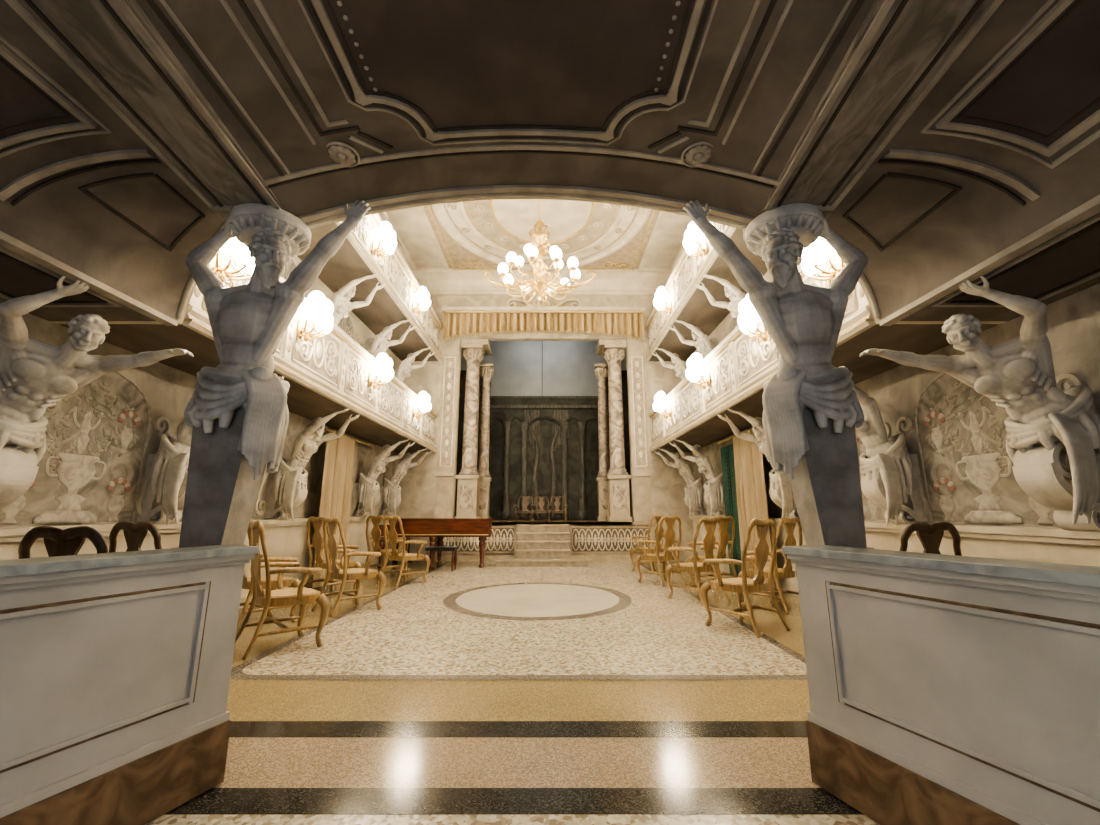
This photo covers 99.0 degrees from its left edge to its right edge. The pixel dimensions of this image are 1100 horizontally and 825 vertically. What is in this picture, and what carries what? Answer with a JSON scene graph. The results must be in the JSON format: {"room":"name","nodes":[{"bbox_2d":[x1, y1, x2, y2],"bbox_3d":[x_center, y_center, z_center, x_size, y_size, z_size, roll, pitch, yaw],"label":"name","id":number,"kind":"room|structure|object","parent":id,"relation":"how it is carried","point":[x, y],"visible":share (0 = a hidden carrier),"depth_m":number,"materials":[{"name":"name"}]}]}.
{"room":"theater auditorium","nodes":[
{"label":"theater auditorium","id":0,"kind":"room"},
{"bbox_2d":[0,257,400,527],"bbox_3d":[-4.045,-1.471,5.671,0.150,7.600,13.900,0,-12,0],"label":"wall","id":1,"kind":"structure","parent":0,"point":[168,390],"depth_m":5.08,"materials":[{"name":"paint"}]},
{"bbox_2d":[0,372,170,524],"bbox_3d":[-3.962,0.233,3.987,0.062,1.374,1.736,0,-12,0],"label":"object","id":2,"kind":"object","parent":1,"relation":"attached to","point":[90,469],"visible":0.8,"depth_m":4.07,"materials":[{"name":"beige paint"}]},
{"bbox_2d":[0,516,392,608],"bbox_3d":[-3.885,1.699,4.906,0.170,1.080,13.700,0,-12,0],"label":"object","id":3,"kind":"structure","parent":1,"relation":"attached to","point":[283,538],"depth_m":6.49,"materials":[{"name":"beige paint"}]},
{"bbox_2d":[137,376,283,525],"bbox_3d":[-3.430,0.335,4.799,1.098,1.584,0.655,-2,-12,9],"label":"statue","id":4,"kind":"object","parent":1,"relation":"attached to","point":[162,502],"visible":0.41,"depth_m":4.54,"materials":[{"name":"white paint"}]},
{"bbox_2d":[177,423,268,519],"bbox_3d":[-3.962,0.612,5.798,0.062,1.374,1.736,0,-12,0],"label":"panel","id":5,"kind":"object","parent":1,"relation":"attached to","point":[257,507],"visible":0.06,"depth_m":6.40,"materials":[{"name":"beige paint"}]},
{"bbox_2d":[60,240,438,451],"bbox_3d":[-3.428,-0.337,8.018,1.065,1.000,8.420,0,-12,0],"label":"gallery balcony","id":6,"kind":"object","parent":1,"relation":"attached to","point":[328,375],"visible":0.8,"depth_m":6.32,"materials":[{"name":"beige paint"}]},
{"bbox_2d":[209,237,254,286],"bbox_3d":[-2.757,-1.408,4.124,0.370,0.583,0.555,-5,-13,23],"label":"sconce","id":7,"kind":"object","parent":6,"relation":"attached to","point":[245,263],"visible":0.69,"depth_m":4.05,"materials":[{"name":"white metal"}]},
{"bbox_2d":[297,291,333,343],"bbox_3d":[-2.757,-1.111,5.543,0.370,0.583,0.555,-5,-13,23],"label":"sconce","id":8,"kind":"object","parent":6,"relation":"attached to","point":[316,302],"visible":1,"depth_m":5.46,"materials":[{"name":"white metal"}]},
{"bbox_2d":[369,353,393,389],"bbox_3d":[-2.757,-0.661,7.697,0.370,0.583,0.555,-5,-13,23],"label":"sconce","id":9,"kind":"object","parent":6,"relation":"attached to","point":[382,367],"visible":1,"depth_m":7.61,"materials":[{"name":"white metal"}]},
{"bbox_2d":[413,391,430,418],"bbox_3d":[-2.757,-0.150,10.144,0.370,0.583,0.555,-5,-13,23],"label":"sconce","id":10,"kind":"object","parent":6,"relation":"attached to","point":[422,403],"visible":1,"depth_m":10.05,"materials":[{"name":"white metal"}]},
{"bbox_2d":[281,258,308,299],"bbox_3d":[-3.962,-1.782,6.808,0.062,1.374,1.736,0,-12,0],"label":"panel","id":11,"kind":"object","parent":1,"relation":"attached to","point":[291,265],"visible":0.06,"depth_m":7.15,"materials":[{"name":"beige paint"}]},
{"bbox_2d":[264,409,359,520],"bbox_3d":[-3.430,0.754,6.806,1.098,1.584,0.655,-2,-12,9],"label":"statue","id":12,"kind":"object","parent":1,"relation":"attached to","point":[287,487],"visible":0.98,"depth_m":6.62,"materials":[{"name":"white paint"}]},
{"bbox_2d":[337,316,358,343],"bbox_3d":[-3.962,-1.363,8.815,0.062,1.374,1.736,0,-12,0],"label":"panel","id":13,"kind":"object","parent":1,"relation":"attached to","point":[345,324],"visible":0.25,"depth_m":9.23,"materials":[{"name":"beige paint"}]},
{"bbox_2d":[331,274,384,324],"bbox_3d":[-3.430,-1.502,7.890,1.098,1.584,0.655,-2,-12,9],"label":"statue","id":14,"kind":"object","parent":1,"relation":"attached to","point":[342,306],"visible":0.41,"depth_m":7.86,"materials":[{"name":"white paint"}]},
{"bbox_2d":[360,337,374,352],"bbox_3d":[-3.962,-0.985,10.626,0.062,1.374,1.736,0,-12,0],"label":"panel","id":15,"kind":"object","parent":1,"relation":"attached to","point":[367,346],"visible":0.05,"depth_m":10.25,"materials":[{"name":"beige paint"}]},
{"bbox_2d":[297,213,442,360],"bbox_3d":[-3.428,-2.716,8.515,1.065,1.000,8.420,0,-12,0],"label":"gallery balcony","id":16,"kind":"object","parent":1,"relation":"attached to","point":[391,304],"visible":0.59,"depth_m":8.87,"materials":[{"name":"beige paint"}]},
{"bbox_2d":[372,221,396,259],"bbox_3d":[-2.757,-2.857,7.849,0.370,0.583,0.555,-5,-13,23],"label":"sconce","id":17,"kind":"object","parent":16,"relation":"attached to","point":[385,233],"visible":1,"depth_m":7.76,"materials":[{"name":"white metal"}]},
{"bbox_2d":[412,286,430,315],"bbox_3d":[-2.757,-2.386,10.100,0.370,0.583,0.555,-5,-13,23],"label":"sconce","id":18,"kind":"object","parent":16,"relation":"attached to","point":[422,296],"visible":1,"depth_m":10.01,"materials":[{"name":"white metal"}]},
{"bbox_2d":[352,439,414,516],"bbox_3d":[-3.430,1.358,9.694,1.098,1.584,0.655,-2,-12,9],"label":"statue","id":19,"kind":"object","parent":1,"relation":"attached to","point":[367,488],"visible":1,"depth_m":9.51,"materials":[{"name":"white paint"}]},
{"bbox_2d":[369,320,414,358],"bbox_3d":[-3.430,-1.113,9.750,1.098,1.584,0.655,-2,-12,9],"label":"statue","id":20,"kind":"object","parent":1,"relation":"attached to","point":[380,344],"visible":0.31,"depth_m":9.67,"materials":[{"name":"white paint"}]},
{"bbox_2d":[378,448,431,515],"bbox_3d":[-3.430,1.654,11.113,1.098,1.584,0.655,-2,-12,9],"label":"statue","id":21,"kind":"object","parent":1,"relation":"attached to","point":[390,491],"visible":1,"depth_m":10.93,"materials":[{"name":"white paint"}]},
{"bbox_2d":[396,348,434,381],"bbox_3d":[-3.430,-0.765,11.414,1.098,1.584,0.655,-2,-12,9],"label":"statue","id":22,"kind":"object","parent":1,"relation":"attached to","point":[405,368],"visible":0.39,"depth_m":11.33,"materials":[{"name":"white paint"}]},
{"bbox_2d":[145,561,879,824],"bbox_3d":[-0.170,2.294,4.884,7.800,0.106,13.900,0,-12,0],"label":"floor","id":23,"kind":"structure","parent":0,"point":[491,694],"depth_m":2.96,"materials":[{"name":"stone"}]},
{"bbox_2d":[18,526,107,558],"bbox_3d":[-2.670,1.237,2.756,0.741,1.130,0.648,0,-12,0],"label":"armchair","id":24,"kind":"object","parent":23,"relation":"on","point":[57,541],"visible":0.15,"depth_m":2.56,"materials":[{"name":"brown wood"}]},
{"bbox_2d":[0,545,258,824],"bbox_3d":[-2.103,0.850,0.734,0.265,1.020,3.310,-4,-12,19],"label":"parapet","id":25,"kind":"object","parent":23,"relation":"on","point":[116,667],"visible":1,"depth_m":1.77,"materials":[{"name":"grey paint"}]},
{"bbox_2d":[109,521,161,552],"bbox_3d":[-3.180,1.462,3.834,0.741,1.130,0.648,-2,-12,11],"label":"armchair","id":26,"kind":"object","parent":23,"relation":"on","point":[135,534],"visible":0.18,"depth_m":3.65,"materials":[{"name":"brown wood"}]},
{"bbox_2d":[236,531,299,630],"bbox_3d":[-3.198,1.750,5.212,0.741,1.130,0.648,-8,-14,34],"label":"armchair","id":27,"kind":"object","parent":23,"relation":"on","point":[247,583],"visible":0.32,"depth_m":5.07,"materials":[{"name":"brown wood"}]},
{"bbox_2d":[175,200,370,547],"bbox_3d":[-1.754,0.189,2.817,1.170,3.182,0.485,0,-12,0],"label":"statue","id":28,"kind":"object","parent":23,"relation":"on","point":[237,412],"visible":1,"depth_m":2.83,"materials":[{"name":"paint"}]},
{"bbox_2d":[235,520,329,659],"bbox_3d":[-2.455,1.567,4.337,0.648,1.130,0.741,11,-16,-43],"label":"armchair","id":29,"kind":"object","parent":23,"relation":"on","point":[302,596],"visible":0.95,"depth_m":4.20,"materials":[{"name":"brown wood"}]},
{"bbox_2d":[304,516,361,592],"bbox_3d":[-3.244,2.118,6.971,0.741,1.130,0.648,-6,-13,28],"label":"armchair","id":30,"kind":"object","parent":23,"relation":"on","point":[317,538],"visible":0.58,"depth_m":6.83,"materials":[{"name":"brown wood"}]},
{"bbox_2d":[311,427,371,587],"bbox_3d":[-3.651,1.663,8.362,0.137,2.505,2.019,0,-12,0],"label":"door curtain","id":31,"kind":"object","parent":23,"relation":"on","point":[335,500],"visible":0.75,"depth_m":8.03,"materials":[{"name":"beige fabric"}]},
{"bbox_2d":[311,517,385,616],"bbox_3d":[-2.502,1.894,5.900,0.741,1.130,0.648,-10,-15,39],"label":"armchair","id":32,"kind":"object","parent":23,"relation":"on","point":[357,574],"visible":0.98,"depth_m":5.76,"materials":[{"name":"honey-coloured wood"},{"name":"cream upholstery cloth"}]},
{"bbox_2d":[364,515,406,571],"bbox_3d":[-3.139,2.526,8.927,0.741,1.130,0.648,-5,-13,22],"label":"armchair","id":33,"kind":"object","parent":23,"relation":"on","point":[376,532],"visible":0.64,"depth_m":8.76,"materials":[{"name":"brown wood"}]},
{"bbox_2d":[376,516,429,586],"bbox_3d":[-2.498,2.343,8.050,0.741,1.130,0.648,-8,-14,34],"label":"armchair","id":34,"kind":"object","parent":23,"relation":"on","point":[393,539],"visible":0.99,"depth_m":7.91,"materials":[{"name":"brown wood"}]},
{"bbox_2d":[377,518,492,571],"bbox_3d":[-2.648,2.845,10.300,2.682,1.030,1.369,-5,-13,24],"label":"grand piano","id":35,"kind":"object","parent":23,"relation":"on","point":[436,529],"visible":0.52,"depth_m":10.10,"materials":[{"name":"brown wood"}]},
{"bbox_2d":[495,524,588,566],"bbox_3d":[-0.170,3.049,10.866,2.040,0.875,1.260,0,-12,0],"label":"steps","id":36,"kind":"structure","parent":23,"relation":"on","point":[537,545],"depth_m":10.82,"materials":[{"name":"beige stone"}]},
{"bbox_2d":[434,520,655,560],"bbox_3d":[-0.170,3.562,13.456,5.960,0.930,4.000,0,-12,0],"label":"stage platform","id":37,"kind":"object","parent":23,"relation":"on","point":[596,540],"visible":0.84,"depth_m":11.54,"materials":[{"name":"beige stone"}]},
{"bbox_2d":[454,344,485,517],"bbox_3d":[-2.110,0.504,12.511,0.609,4.670,0.609,0,-12,0],"label":"column","id":38,"kind":"structure","parent":37,"relation":"on","point":[468,488],"depth_m":12.30,"materials":[{"name":"stone"}]},
{"bbox_2d":[455,370,490,516],"bbox_3d":[-2.455,0.901,13.910,1.330,4.475,0.280,0,-12,0],"label":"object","id":39,"kind":"object","parent":37,"relation":"on","point":[462,372],"visible":0.08,"depth_m":14.03,"materials":[{"name":"paint"}]},
{"bbox_2d":[478,363,493,517],"bbox_3d":[-1.830,0.784,13.117,0.426,4.370,0.427,0,-12,0],"label":"column","id":40,"kind":"structure","parent":37,"relation":"on","point":[486,369],"depth_m":13.00,"materials":[{"name":"stone"}]},
{"bbox_2d":[514,496,535,521],"bbox_3d":[-0.670,2.589,12.678,0.593,0.678,0.519,0,-12,0],"label":"chair","id":41,"kind":"object","parent":37,"relation":"on","point":[525,503],"depth_m":12.81,"materials":[{"name":"brown wood"}]},
{"bbox_2d":[530,496,551,520],"bbox_3d":[-0.240,2.589,12.678,0.593,0.678,0.519,0,-12,0],"label":"chair","id":42,"kind":"object","parent":37,"relation":"on","point":[540,503],"depth_m":12.81,"materials":[{"name":"brown wood"}]},
{"bbox_2d":[489,396,598,519],"bbox_3d":[-0.170,1.351,14.449,4.700,3.815,0.280,0,-12,0],"label":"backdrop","id":43,"kind":"structure","parent":37,"relation":"on","point":[548,446],"depth_m":14.51,"materials":[{"name":"paint"}]},
{"bbox_2d":[546,496,567,521],"bbox_3d":[0.200,2.589,12.678,0.593,0.678,0.519,0,-12,0],"label":"chair","id":44,"kind":"object","parent":37,"relation":"on","point":[556,503],"depth_m":12.81,"materials":[{"name":"brown wood"}]},
{"bbox_2d":[594,363,608,520],"bbox_3d":[1.490,0.784,13.117,0.426,4.370,0.427,0,-12,0],"label":"column","id":45,"kind":"structure","parent":37,"relation":"on","point":[601,369],"depth_m":13.01,"materials":[{"name":"stone"}]},
{"bbox_2d":[602,344,631,521],"bbox_3d":[1.770,0.504,12.511,0.609,4.670,0.609,0,-12,0],"label":"column","id":46,"kind":"structure","parent":37,"relation":"on","point":[617,478],"depth_m":12.29,"materials":[{"name":"stone"}]},
{"bbox_2d":[606,370,631,516],"bbox_3d":[2.115,0.901,13.910,1.330,4.475,0.280,0,-12,0],"label":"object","id":47,"kind":"object","parent":37,"relation":"on","point":[623,372],"visible":0.06,"depth_m":14.03,"materials":[{"name":"paint"}]},
{"bbox_2d":[630,515,672,572],"bbox_3d":[2.054,2.649,9.516,0.741,1.130,0.648,6,-13,-28],"label":"armchair","id":48,"kind":"object","parent":23,"relation":"on","point":[649,550],"visible":0.8,"depth_m":9.36,"materials":[{"name":"brown wood"}]},
{"bbox_2d":[635,516,686,586],"bbox_3d":[1.901,2.342,8.047,0.741,1.130,0.648,6,-13,-25],"label":"armchair","id":49,"kind":"object","parent":23,"relation":"on","point":[670,534],"visible":0.96,"depth_m":7.88,"materials":[{"name":"brown wood"}]},
{"bbox_2d":[665,517,730,604],"bbox_3d":[2.054,2.036,6.580,0.741,1.130,0.648,6,-13,-28],"label":"armchair","id":50,"kind":"object","parent":23,"relation":"on","point":[709,540],"visible":0.92,"depth_m":6.42,"materials":[{"name":"brown wood"}]},
{"bbox_2d":[685,516,736,590],"bbox_3d":[2.654,2.261,7.656,0.741,1.130,0.648,6,-13,-28],"label":"armchair","id":51,"kind":"object","parent":23,"relation":"on","point":[725,520],"visible":0.59,"depth_m":7.52,"materials":[{"name":"brown wood"}]},
{"bbox_2d":[700,519,789,637],"bbox_3d":[2.056,1.709,5.015,0.741,1.130,0.648,7,-14,-31],"label":"armchair","id":52,"kind":"object","parent":23,"relation":"on","point":[739,585],"visible":1,"depth_m":4.87,"materials":[{"name":"brown wood"}]},
{"bbox_2d":[716,429,775,589],"bbox_3d":[3.316,1.601,8.068,0.147,2.505,2.019,0,-12,0],"label":"door curtain","id":53,"kind":"object","parent":23,"relation":"on","point":[745,499],"visible":0.7,"depth_m":7.99,"materials":[{"name":"beige fabric"}]},
{"bbox_2d":[738,517,802,614],"bbox_3d":[2.854,1.913,5.992,0.741,1.130,0.648,6,-13,-28],"label":"armchair","id":54,"kind":"object","parent":23,"relation":"on","point":[786,571],"visible":0.48,"depth_m":5.82,"materials":[{"name":"brown wood"}]},
{"bbox_2d":[683,200,873,548],"bbox_3d":[1.454,0.189,2.817,1.170,3.182,0.485,0,-12,0],"label":"statue","id":55,"kind":"object","parent":23,"relation":"on","point":[812,411],"visible":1,"depth_m":2.83,"materials":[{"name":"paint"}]},
{"bbox_2d":[899,522,961,555],"bbox_3d":[2.815,1.431,3.686,0.741,1.130,0.648,1,-12,-6],"label":"armchair","id":56,"kind":"object","parent":23,"relation":"on","point":[930,536],"visible":0.15,"depth_m":3.50,"materials":[{"name":"brown wood"}]},
{"bbox_2d":[782,545,1099,824],"bbox_3d":[1.813,0.850,0.734,0.265,1.020,3.310,4,-12,-19],"label":"parapet","id":57,"kind":"object","parent":23,"relation":"on","point":[944,689],"visible":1,"depth_m":1.64,"materials":[{"name":"grey paint"}]},
{"bbox_2d":[50,197,1006,323],"bbox_3d":[-0.170,-3.198,3.936,7.600,4.930,0.758,0,-12,0],"label":"wall","id":58,"kind":"structure","parent":0,"point":[180,321],"depth_m":3.24,"materials":[{"name":"beige paint"}]},
{"bbox_2d":[0,276,193,508],"bbox_3d":[-3.265,-0.031,3.093,1.410,1.584,0.726,0,-12,0],"label":"statue","id":59,"kind":"object","parent":58,"relation":"attached to","point":[36,374],"visible":0.99,"depth_m":3.16,"materials":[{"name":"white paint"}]},
{"bbox_2d":[176,192,880,318],"bbox_3d":[-0.170,-1.128,3.473,5.638,0.634,0.742,0,-12,0],"label":"bead","id":60,"kind":"object","parent":58,"relation":"attached to","point":[190,283],"visible":0.49,"depth_m":3.17},
{"bbox_2d":[378,212,684,294],"bbox_3d":[-0.170,-4.386,8.834,7.600,0.600,8.500,0,-12,0],"label":"crown molding","id":61,"kind":"structure","parent":58,"relation":"attached to","point":[437,281],"depth_m":12.86,"materials":[{"name":"beige paint"}]},
{"bbox_2d":[0,0,1099,251],"bbox_3d":[-0.170,-1.657,1.172,5.480,0.500,4.416,0,-12,0],"label":"trim","id":62,"kind":"structure","parent":58,"relation":"attached to","point":[464,71],"depth_m":2.24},
{"bbox_2d":[859,276,1099,531],"bbox_3d":[2.925,-0.031,3.093,1.410,1.584,0.726,0,-12,0],"label":"statue","id":63,"kind":"object","parent":58,"relation":"attached to","point":[1053,435],"visible":1,"depth_m":3.08,"materials":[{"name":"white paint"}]},
{"bbox_2d":[386,207,692,267],"bbox_3d":[-0.170,-5.240,6.458,7.900,0.100,13.900,0,-12,0],"label":"ceiling","id":64,"kind":"structure","parent":0,"point":[409,224],"depth_m":11.29,"materials":[{"name":"beige paint"}]},
{"bbox_2d":[484,199,595,303],"bbox_3d":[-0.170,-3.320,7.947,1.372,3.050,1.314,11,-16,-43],"label":"chandelier","id":65,"kind":"object","parent":64,"relation":"hanging from","point":[542,287],"visible":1,"depth_m":7.67,"materials":[{"name":"gold metal"}]},
{"bbox_2d":[418,199,663,270],"bbox_3d":[-0.170,-4.419,9.990,5.300,0.078,5.950,0,-12,0],"label":"ceiling medallion","id":66,"kind":"object","parent":64,"relation":"attached to","point":[480,234],"visible":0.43,"depth_m":10.99,"materials":[{"name":"beige paint"}]},
{"bbox_2d":[391,295,694,560],"bbox_3d":[-0.170,-0.071,12.376,7.800,7.600,0.200,0,-12,0],"label":"wall","id":67,"kind":"structure","parent":0,"point":[418,486],"depth_m":12.34,"materials":[{"name":"paint"}]},
{"bbox_2d":[433,343,459,517],"bbox_3d":[-2.645,0.413,12.122,0.470,4.650,0.100,0,-12,0],"label":"panel","id":68,"kind":"object","parent":67,"relation":"attached to","point":[445,474],"visible":0.98,"depth_m":12.09,"materials":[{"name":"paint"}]},
{"bbox_2d":[442,307,644,341],"bbox_3d":[-0.170,-2.317,12.493,5.400,0.954,0.290,0,-12,0],"label":"valance curtain","id":69,"kind":"object","parent":67,"relation":"attached to","point":[628,321],"visible":1,"depth_m":12.48,"materials":[{"name":"beige fabric"}]},
{"bbox_2d":[507,298,580,306],"bbox_3d":[-0.170,-2.930,12.784,2.019,0.364,0.165,0,-12,0],"label":"crest","id":70,"kind":"object","parent":67,"relation":"attached to","point":[511,301],"visible":0.67,"depth_m":12.77,"materials":[{"name":"beige paint"}]},
{"bbox_2d":[461,339,626,355],"bbox_3d":[-0.170,-1.819,13.175,4.480,0.150,0.950,0,-12,0],"label":"trim","id":71,"kind":"structure","parent":67,"relation":"attached to","point":[485,342],"depth_m":12.72,"materials":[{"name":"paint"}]},
{"bbox_2d":[628,343,652,520],"bbox_3d":[2.315,0.413,12.122,0.470,4.650,0.100,0,-12,0],"label":"panel","id":72,"kind":"object","parent":67,"relation":"attached to","point":[641,474],"visible":0.99,"depth_m":12.08,"materials":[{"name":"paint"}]},
{"bbox_2d":[460,341,626,395],"bbox_3d":[-0.170,0.717,16.145,6.200,7.600,0.100,0,-12,0],"label":"wall","id":73,"kind":"structure","parent":0,"point":[567,369],"depth_m":16.57,"materials":[{"name":"grey paint"}]},
{"bbox_2d":[0,0,1099,320],"bbox_3d":[-0.170,-1.688,1.282,7.600,0.890,5.220,0,-12,0],"label":"ceiling","id":74,"kind":"structure","parent":0,"point":[58,220],"depth_m":2.61,"materials":[{"name":"paint"}]},
{"bbox_2d":[5,0,284,222],"bbox_3d":[-1.737,-1.847,1.050,0.458,0.355,4.756,1,-12,-5],"label":"ceiling beam","id":75,"kind":"structure","parent":74,"relation":"attached to","point":[113,46],"depth_m":2.11,"materials":[{"name":"brown wood"}]},
{"bbox_2d":[0,195,1099,325],"bbox_3d":[-0.170,-1.235,1.177,7.300,0.040,5.200,0,-12,0],"label":"ceiling panels","id":76,"kind":"object","parent":74,"relation":"attached to","point":[1069,258],"visible":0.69,"depth_m":2.94,"materials":[{"name":"beige paint"}]},
{"bbox_2d":[742,0,1003,240],"bbox_3d":[1.397,-1.847,1.050,0.458,0.355,4.756,-1,-12,5],"label":"ceiling beam","id":77,"kind":"structure","parent":74,"relation":"attached to","point":[901,49],"depth_m":2.12,"materials":[{"name":"brown wood"}]},
{"bbox_2d":[686,271,1099,527],"bbox_3d":[3.705,-1.471,5.671,0.150,7.600,13.900,0,-12,0],"label":"wall","id":78,"kind":"structure","parent":0,"point":[1073,321],"depth_m":3.87,"materials":[{"name":"paint"}]},
{"bbox_2d":[652,348,686,379],"bbox_3d":[3.090,-0.765,11.414,1.098,1.584,0.655,2,-12,-9],"label":"statue","id":79,"kind":"object","parent":78,"relation":"attached to","point":[680,367],"visible":0.33,"depth_m":11.36,"materials":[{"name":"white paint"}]},
{"bbox_2d":[654,449,707,516],"bbox_3d":[3.090,1.654,11.113,1.098,1.584,0.655,2,-12,-9],"label":"statue","id":80,"kind":"object","parent":78,"relation":"attached to","point":[694,491],"visible":0.99,"depth_m":10.92,"materials":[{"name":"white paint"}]},
{"bbox_2d":[669,319,712,357],"bbox_3d":[3.090,-1.113,9.750,1.098,1.584,0.655,2,-12,-9],"label":"statue","id":81,"kind":"object","parent":78,"relation":"attached to","point":[703,345],"visible":0.37,"depth_m":9.70,"materials":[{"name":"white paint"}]},
{"bbox_2d":[669,439,725,517],"bbox_3d":[3.090,1.358,9.694,1.098,1.584,0.655,2,-12,-9],"label":"statue","id":82,"kind":"object","parent":78,"relation":"attached to","point":[713,488],"visible":0.94,"depth_m":9.52,"materials":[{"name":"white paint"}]},
{"bbox_2d":[644,221,767,360],"bbox_3d":[3.087,-2.716,8.515,1.065,1.000,8.420,0,-12,0],"label":"gallery balcony","id":83,"kind":"object","parent":78,"relation":"attached to","point":[691,305],"visible":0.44,"depth_m":9.31,"materials":[{"name":"beige paint"}]},
{"bbox_2d":[653,286,671,315],"bbox_3d":[2.417,-2.386,10.102,0.370,0.583,0.554,-5,-13,24],"label":"sconce","id":84,"kind":"object","parent":83,"relation":"attached to","point":[661,296],"visible":1,"depth_m":10.01,"materials":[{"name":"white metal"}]},
{"bbox_2d":[683,222,706,259],"bbox_3d":[2.417,-2.856,7.851,0.370,0.583,0.554,-5,-13,24],"label":"sconce","id":85,"kind":"object","parent":83,"relation":"attached to","point":[693,233],"visible":0.99,"depth_m":7.77,"materials":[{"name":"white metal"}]},
{"bbox_2d":[701,337,720,358],"bbox_3d":[3.622,-0.985,10.626,0.062,1.374,1.736,0,-12,0],"label":"panel","id":86,"kind":"object","parent":78,"relation":"attached to","point":[714,342],"visible":0.02,"depth_m":10.40,"materials":[{"name":"beige paint"}]},
{"bbox_2d":[696,274,745,317],"bbox_3d":[3.090,-1.502,7.890,1.098,1.584,0.655,2,-12,-9],"label":"statue","id":87,"kind":"object","parent":78,"relation":"attached to","point":[735,294],"visible":0.37,"depth_m":7.91,"materials":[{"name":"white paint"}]},
{"bbox_2d":[725,317,738,337],"bbox_3d":[3.622,-1.363,8.815,0.062,1.374,1.736,0,-12,0],"label":"panel","id":88,"kind":"object","parent":78,"relation":"attached to","point":[734,323],"visible":0.02,"depth_m":9.28,"materials":[{"name":"beige paint"}]},
{"bbox_2d":[718,409,769,461],"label":"statue","id":89,"kind":"object","parent":78,"relation":"attached to","point":[758,437],"depth_m":6.85,"materials":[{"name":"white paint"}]},
{"bbox_2d":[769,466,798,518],"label":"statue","id":90,"kind":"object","parent":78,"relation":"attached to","point":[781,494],"depth_m":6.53,"materials":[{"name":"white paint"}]},
{"bbox_2d":[796,252,802,266],"bbox_3d":[3.622,-1.782,6.808,0.062,1.374,1.736,0,-12,0],"label":"panel","id":91,"kind":"object","parent":78,"relation":"attached to","point":[799,260],"visible":0.02,"depth_m":6.82,"materials":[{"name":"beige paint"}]},
{"bbox_2d":[648,241,997,451],"bbox_3d":[3.087,-0.337,8.018,1.065,1.000,8.420,0,-12,0],"label":"gallery balcony","id":92,"kind":"object","parent":78,"relation":"attached to","point":[739,366],"visible":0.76,"depth_m":6.28,"materials":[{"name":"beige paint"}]},
{"bbox_2d":[653,391,670,418],"bbox_3d":[2.417,-0.150,10.146,0.370,0.583,0.554,-5,-13,24],"label":"sconce","id":93,"kind":"object","parent":92,"relation":"attached to","point":[661,403],"visible":1,"depth_m":10.05,"materials":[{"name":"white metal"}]},
{"bbox_2d":[686,353,709,389],"bbox_3d":[2.417,-0.661,7.699,0.370,0.583,0.554,-5,-13,24],"label":"sconce","id":94,"kind":"object","parent":92,"relation":"attached to","point":[696,367],"visible":1,"depth_m":7.60,"materials":[{"name":"white glass"}]},
{"bbox_2d":[738,294,770,343],"bbox_3d":[2.417,-1.111,5.545,0.370,0.583,0.554,-5,-13,24],"label":"sconce","id":95,"kind":"object","parent":92,"relation":"attached to","point":[747,321],"visible":0.68,"depth_m":5.49,"materials":[{"name":"white glass"}]},
{"bbox_2d":[801,237,845,286],"bbox_3d":[2.417,-1.407,4.126,0.370,0.583,0.554,-5,-13,24],"label":"sconce","id":96,"kind":"object","parent":92,"relation":"attached to","point":[813,263],"visible":0.51,"depth_m":4.07,"materials":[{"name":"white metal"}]},
{"bbox_2d":[856,422,890,519],"bbox_3d":[3.622,0.612,5.798,0.062,1.374,1.736,0,-12,0],"label":"panel","id":97,"kind":"object","parent":78,"relation":"attached to","point":[871,512],"visible":0.1,"depth_m":5.33,"materials":[{"name":"beige paint"}]},
{"bbox_2d":[853,385,927,525],"bbox_3d":[3.090,0.335,4.799,1.098,1.584,0.655,2,-12,-9],"label":"statue","id":98,"kind":"object","parent":78,"relation":"attached to","point":[889,474],"visible":0.69,"depth_m":4.59,"materials":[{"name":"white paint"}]},
{"bbox_2d":[689,516,1099,596],"bbox_3d":[3.545,1.699,4.906,0.170,1.080,13.700,0,-12,0],"label":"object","id":99,"kind":"structure","parent":78,"relation":"attached to","point":[1036,544],"depth_m":3.73,"materials":[{"name":"beige paint"}]},
{"bbox_2d":[896,372,1084,524],"bbox_3d":[3.622,0.233,3.987,0.062,1.374,1.736,0,-12,0],"label":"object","id":100,"kind":"object","parent":78,"relation":"attached to","point":[968,474],"visible":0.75,"depth_m":4.09,"materials":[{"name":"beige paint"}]}
]}

